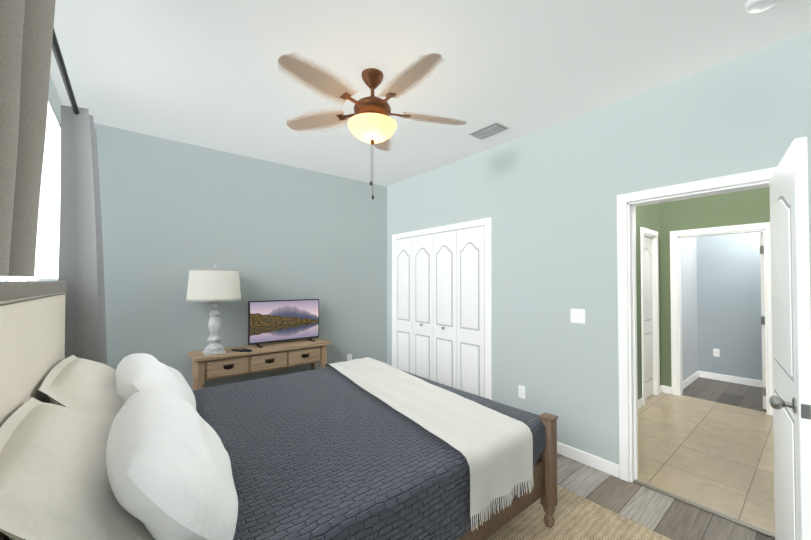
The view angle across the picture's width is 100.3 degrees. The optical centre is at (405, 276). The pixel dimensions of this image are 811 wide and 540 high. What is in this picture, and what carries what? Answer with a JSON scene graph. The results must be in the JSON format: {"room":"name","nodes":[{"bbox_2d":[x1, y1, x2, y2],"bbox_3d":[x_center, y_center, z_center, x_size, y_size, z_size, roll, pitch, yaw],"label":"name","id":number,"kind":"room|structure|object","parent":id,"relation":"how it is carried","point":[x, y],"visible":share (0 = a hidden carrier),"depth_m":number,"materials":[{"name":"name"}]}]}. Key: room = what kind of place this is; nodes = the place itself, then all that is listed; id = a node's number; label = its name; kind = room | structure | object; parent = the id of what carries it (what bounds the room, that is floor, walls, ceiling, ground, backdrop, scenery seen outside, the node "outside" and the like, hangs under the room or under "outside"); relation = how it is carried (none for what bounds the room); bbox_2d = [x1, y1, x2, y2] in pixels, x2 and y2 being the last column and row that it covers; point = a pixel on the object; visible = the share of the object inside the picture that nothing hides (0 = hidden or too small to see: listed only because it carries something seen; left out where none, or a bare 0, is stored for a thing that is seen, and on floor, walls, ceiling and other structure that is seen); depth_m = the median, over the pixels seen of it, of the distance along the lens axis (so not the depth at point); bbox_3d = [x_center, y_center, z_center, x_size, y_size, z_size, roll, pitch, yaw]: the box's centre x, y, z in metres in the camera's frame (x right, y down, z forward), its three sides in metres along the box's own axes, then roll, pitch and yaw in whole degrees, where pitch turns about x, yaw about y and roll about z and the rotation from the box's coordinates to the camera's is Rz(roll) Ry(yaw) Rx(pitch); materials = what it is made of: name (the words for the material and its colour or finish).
{"room":"bedroom","nodes":[
{"label":"bedroom","id":0,"kind":"room"},
{"bbox_2d":[5,74,61,280],"bbox_3d":[-1.508,0.069,1.097,0.120,2.800,4.180,1,-1,-39],"label":"wall","id":1,"kind":"structure","parent":0,"point":[54,101],"depth_m":2.29,"materials":[{"name":"grey paint"}]},
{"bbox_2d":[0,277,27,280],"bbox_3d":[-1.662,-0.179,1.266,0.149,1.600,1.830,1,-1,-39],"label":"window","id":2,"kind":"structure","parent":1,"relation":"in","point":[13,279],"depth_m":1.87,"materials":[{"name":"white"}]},
{"bbox_2d":[0,0,106,364],"bbox_3d":[-1.468,0.153,1.399,0.325,2.600,3.356,1,-1,-39],"label":"curtains","id":3,"kind":"object","parent":1,"relation":"attached to","point":[50,216],"visible":0.62,"depth_m":1.94,"materials":[{"name":"grey fabric"}]},
{"bbox_2d":[94,123,386,390],"bbox_3d":[-1.560,0.110,3.825,3.480,2.800,0.120,1,-1,-39],"label":"wall","id":4,"kind":"structure","parent":0,"point":[173,212],"depth_m":3.51,"materials":[{"name":"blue paint"}]},
{"bbox_2d":[347,354,351,360],"bbox_3d":[-0.728,1.069,4.404,0.070,0.116,0.008,1,-1,-39],"label":"electrical outlet","id":5,"kind":"object","parent":4,"relation":"attached to","point":[349,357],"visible":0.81,"depth_m":4.40,"materials":[{"name":"white plastic"}]},
{"bbox_2d":[50,0,810,186],"bbox_3d":[-0.204,-1.355,2.178,3.480,0.080,4.420,1,-1,-39],"label":"ceiling","id":6,"kind":"structure","parent":0,"point":[207,74],"depth_m":2.06,"materials":[{"name":"white paint"}]},
{"bbox_2d":[277,53,465,198],"bbox_3d":[-0.203,-0.906,2.161,1.278,0.816,1.251,1,-1,-39],"label":"ceiling fan","id":7,"kind":"object","parent":6,"relation":"hanging from","point":[371,121],"visible":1,"depth_m":2.08,"materials":[{"name":"brown wood"}]},
{"bbox_2d":[468,122,509,139],"bbox_3d":[0.743,-1.293,3.030,0.195,0.017,0.320,1,-1,-39],"label":"ceiling vent","id":8,"kind":"object","parent":6,"relation":"in","point":[494,128],"visible":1,"depth_m":3.01,"materials":[{"name":"grey metal"}]},
{"bbox_2d":[745,0,780,12],"bbox_3d":[1.706,-1.304,1.603,0.134,0.037,0.134,1,-1,-39],"label":"smoke detector","id":9,"kind":"object","parent":6,"relation":"attached to","point":[754,6],"visible":1,"depth_m":1.61,"materials":[{"name":"white plastic"}]},
{"bbox_2d":[387,31,810,464],"bbox_3d":[1.100,0.101,3.216,0.120,2.800,4.180,1,-1,-39],"label":"wall","id":10,"kind":"structure","parent":0,"point":[545,199],"depth_m":2.71,"materials":[{"name":"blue paint"}]},
{"bbox_2d":[395,226,484,397],"bbox_3d":[0.322,0.498,4.021,0.060,2.006,1.496,1,-1,-39],"label":"closet doors","id":11,"kind":"structure","parent":10,"relation":"in","point":[439,307],"depth_m":3.89,"materials":[{"name":"white wood"}]},
{"bbox_2d":[392,217,491,399],"bbox_3d":[0.340,0.464,4.036,0.018,2.098,1.656,1,-1,-39],"label":"trim","id":12,"kind":"structure","parent":10,"relation":"attached to","point":[486,222],"depth_m":3.45,"materials":[{"name":"white wood"}]},
{"bbox_2d":[518,385,524,398],"bbox_3d":[1.075,1.069,3.130,0.008,0.116,0.070,1,-1,-39],"label":"electrical outlet","id":13,"kind":"object","parent":10,"relation":"attached to","point":[521,391],"visible":1,"depth_m":3.13,"materials":[{"name":"white plastic"}]},
{"bbox_2d":[570,309,584,323],"bbox_3d":[1.397,0.324,2.745,0.009,0.116,0.116,1,-1,-39],"label":"switch plate","id":14,"kind":"object","parent":10,"relation":"attached to","point":[577,315],"visible":1,"depth_m":2.74,"materials":[{"name":"white plastic"}]},
{"bbox_2d":[557,442,618,477],"bbox_3d":[1.222,1.449,2.939,0.014,0.095,1.137,1,-1,-39],"label":"baseboard","id":15,"kind":"structure","parent":10,"relation":"attached to","point":[598,463],"depth_m":2.65,"materials":[{"name":"white wood"}]},
{"bbox_2d":[617,167,776,482],"bbox_3d":[1.921,0.438,2.203,0.160,2.095,0.910,1,-1,-39],"label":"trim","id":16,"kind":"structure","parent":10,"relation":"attached to","point":[627,331],"depth_m":2.47,"materials":[{"name":"white wood"}]},
{"bbox_2d":[769,137,810,539],"bbox_3d":[1.846,0.458,1.587,0.763,2.012,0.215,1,-1,-39],"label":"door leaf","id":17,"kind":"structure","parent":10,"relation":"in","point":[790,401],"depth_m":1.42,"materials":[{"name":"white wood"}]},
{"bbox_2d":[636,203,660,399],"bbox_3d":[2.361,0.108,3.725,2.480,2.800,0.120,1,-1,-39],"label":"wall","id":18,"kind":"structure","parent":0,"point":[647,216],"depth_m":3.97,"materials":[{"name":"green paint"}]},
{"bbox_2d":[638,398,642,408],"bbox_3d":[2.140,1.457,3.439,1.626,0.095,0.014,1,-1,-39],"label":"baseboard","id":19,"kind":"structure","parent":18,"relation":"attached to","point":[640,402],"depth_m":3.89,"materials":[{"name":"white wood"}]},
{"bbox_2d":[644,236,653,398],"bbox_3d":[2.984,0.503,4.205,0.466,2.000,0.042,1,-1,-39],"label":"door leaf","id":20,"kind":"structure","parent":18,"relation":"in","point":[648,307],"depth_m":4.22,"materials":[{"name":"white wood"}]},
{"bbox_2d":[640,227,659,405],"bbox_3d":[2.979,0.468,4.211,0.630,2.095,0.138,1,-1,-39],"label":"door frame","id":21,"kind":"structure","parent":18,"relation":"attached to","point":[650,233],"depth_m":4.32,"materials":[{"name":"white wood"}]},
{"bbox_2d":[557,377,774,539],"bbox_3d":[1.413,1.526,3.237,7.380,0.050,4.750,1,-1,-39],"label":"floor","id":22,"kind":"structure","parent":0,"point":[717,456],"depth_m":2.61,"materials":[{"name":"tile"}]},
{"bbox_2d":[188,338,330,389],"bbox_3d":[-1.475,1.121,3.543,1.325,0.770,0.368,1,-1,-39],"label":"console table","id":23,"kind":"object","parent":22,"relation":"on","point":[268,356],"visible":0.88,"depth_m":3.38,"materials":[{"name":"brown wood"}]},
{"bbox_2d":[186,265,240,355],"bbox_3d":[-1.818,0.308,3.220,0.460,0.845,0.460,1,-1,-39],"label":"table lamp","id":24,"kind":"object","parent":23,"relation":"on","point":[214,285],"visible":1,"depth_m":3.08,"materials":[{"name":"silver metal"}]},
{"bbox_2d":[232,348,245,351],"bbox_3d":[-1.627,0.722,3.304,0.160,0.020,0.044,0,-1,26],"label":"remote","id":25,"kind":"object","parent":23,"relation":"on","point":[239,350],"visible":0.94,"depth_m":3.29,"materials":[{"name":"black plastic"}]},
{"bbox_2d":[248,299,318,347],"bbox_3d":[-1.319,0.499,3.729,0.775,0.477,0.195,1,-1,-39],"label":"tv","id":26,"kind":"object","parent":23,"relation":"on","point":[270,321],"visible":1,"depth_m":3.69,"materials":[{"name":"black plastic"}]},
{"bbox_2d":[486,485,671,539],"bbox_3d":[-0.183,1.482,2.372,1.990,0.011,2.980,1,-1,-39],"label":"rug","id":27,"kind":"object","parent":22,"relation":"on","point":[576,516],"depth_m":2.00,"materials":[{"name":"wicker"}]},
{"bbox_2d":[0,281,557,539],"bbox_3d":[-0.661,0.750,2.059,2.404,1.442,2.124,1,-1,-39],"label":"bed","id":28,"kind":"object","parent":27,"relation":"on","point":[140,446],"visible":1,"depth_m":1.43,"materials":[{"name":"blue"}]},
{"bbox_2d":[633,479,774,537],"bbox_3d":[1.898,1.480,2.169,0.040,0.009,0.750,1,-1,-39],"label":"sill","id":29,"kind":"structure","parent":22,"relation":"on","point":[747,525],"depth_m":2.14,"materials":[{"name":"wood"}]},
{"bbox_2d":[681,237,700,380],"bbox_3d":[3.959,0.125,4.843,1.170,2.800,0.120,1,-1,-39],"label":"wall","id":30,"kind":"structure","parent":0,"point":[691,335],"depth_m":4.87,"materials":[{"name":"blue paint"}]},
{"bbox_2d":[683,371,699,388],"bbox_3d":[3.998,1.477,4.768,1.122,0.095,0.014,1,-1,-39],"label":"baseboard","id":31,"kind":"structure","parent":30,"relation":"attached to","point":[692,378],"depth_m":4.83,"materials":[{"name":"white wood"}]},
{"bbox_2d":[659,187,769,386],"bbox_3d":[3.859,0.112,3.944,0.120,2.800,1.670,1,-1,-39],"label":"wall","id":32,"kind":"structure","parent":0,"point":[752,206],"depth_m":4.21,"materials":[{"name":"green paint"}]},
{"bbox_2d":[670,222,772,415],"bbox_3d":[3.767,0.463,4.051,0.156,2.100,0.920,1,-1,-39],"label":"door frame","id":33,"kind":"structure","parent":32,"relation":"attached to","point":[676,308],"depth_m":4.24,"materials":[{"name":"white wood"}]},
{"bbox_2d":[760,232,765,408],"bbox_3d":[4.371,0.500,3.989,0.752,2.000,0.048,0,-1,-27],"label":"door leaf","id":34,"kind":"structure","parent":32,"relation":"in","point":[763,319],"depth_m":3.82,"materials":[{"name":"white wood"}]},
{"bbox_2d":[697,232,761,380],"bbox_3d":[5.117,0.119,4.457,0.120,2.800,2.180,1,-1,-39],"label":"wall","id":35,"kind":"structure","parent":0,"point":[721,289],"depth_m":4.88,"materials":[{"name":"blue paint"}]},
{"bbox_2d":[713,348,719,356],"bbox_3d":[4.588,1.127,4.992,0.006,0.116,0.070,1,-1,-39],"label":"outlet","id":36,"kind":"object","parent":35,"relation":"attached to","point":[716,352],"visible":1,"depth_m":4.99,"materials":[{"name":"white plastic"}]},
{"bbox_2d":[700,371,761,387],"bbox_3d":[5.063,1.471,4.393,0.018,0.095,1.940,1,-1,-39],"label":"baseboard","id":37,"kind":"structure","parent":35,"relation":"attached to","point":[714,376],"depth_m":4.85,"materials":[{"name":"white wood"}]}
]}

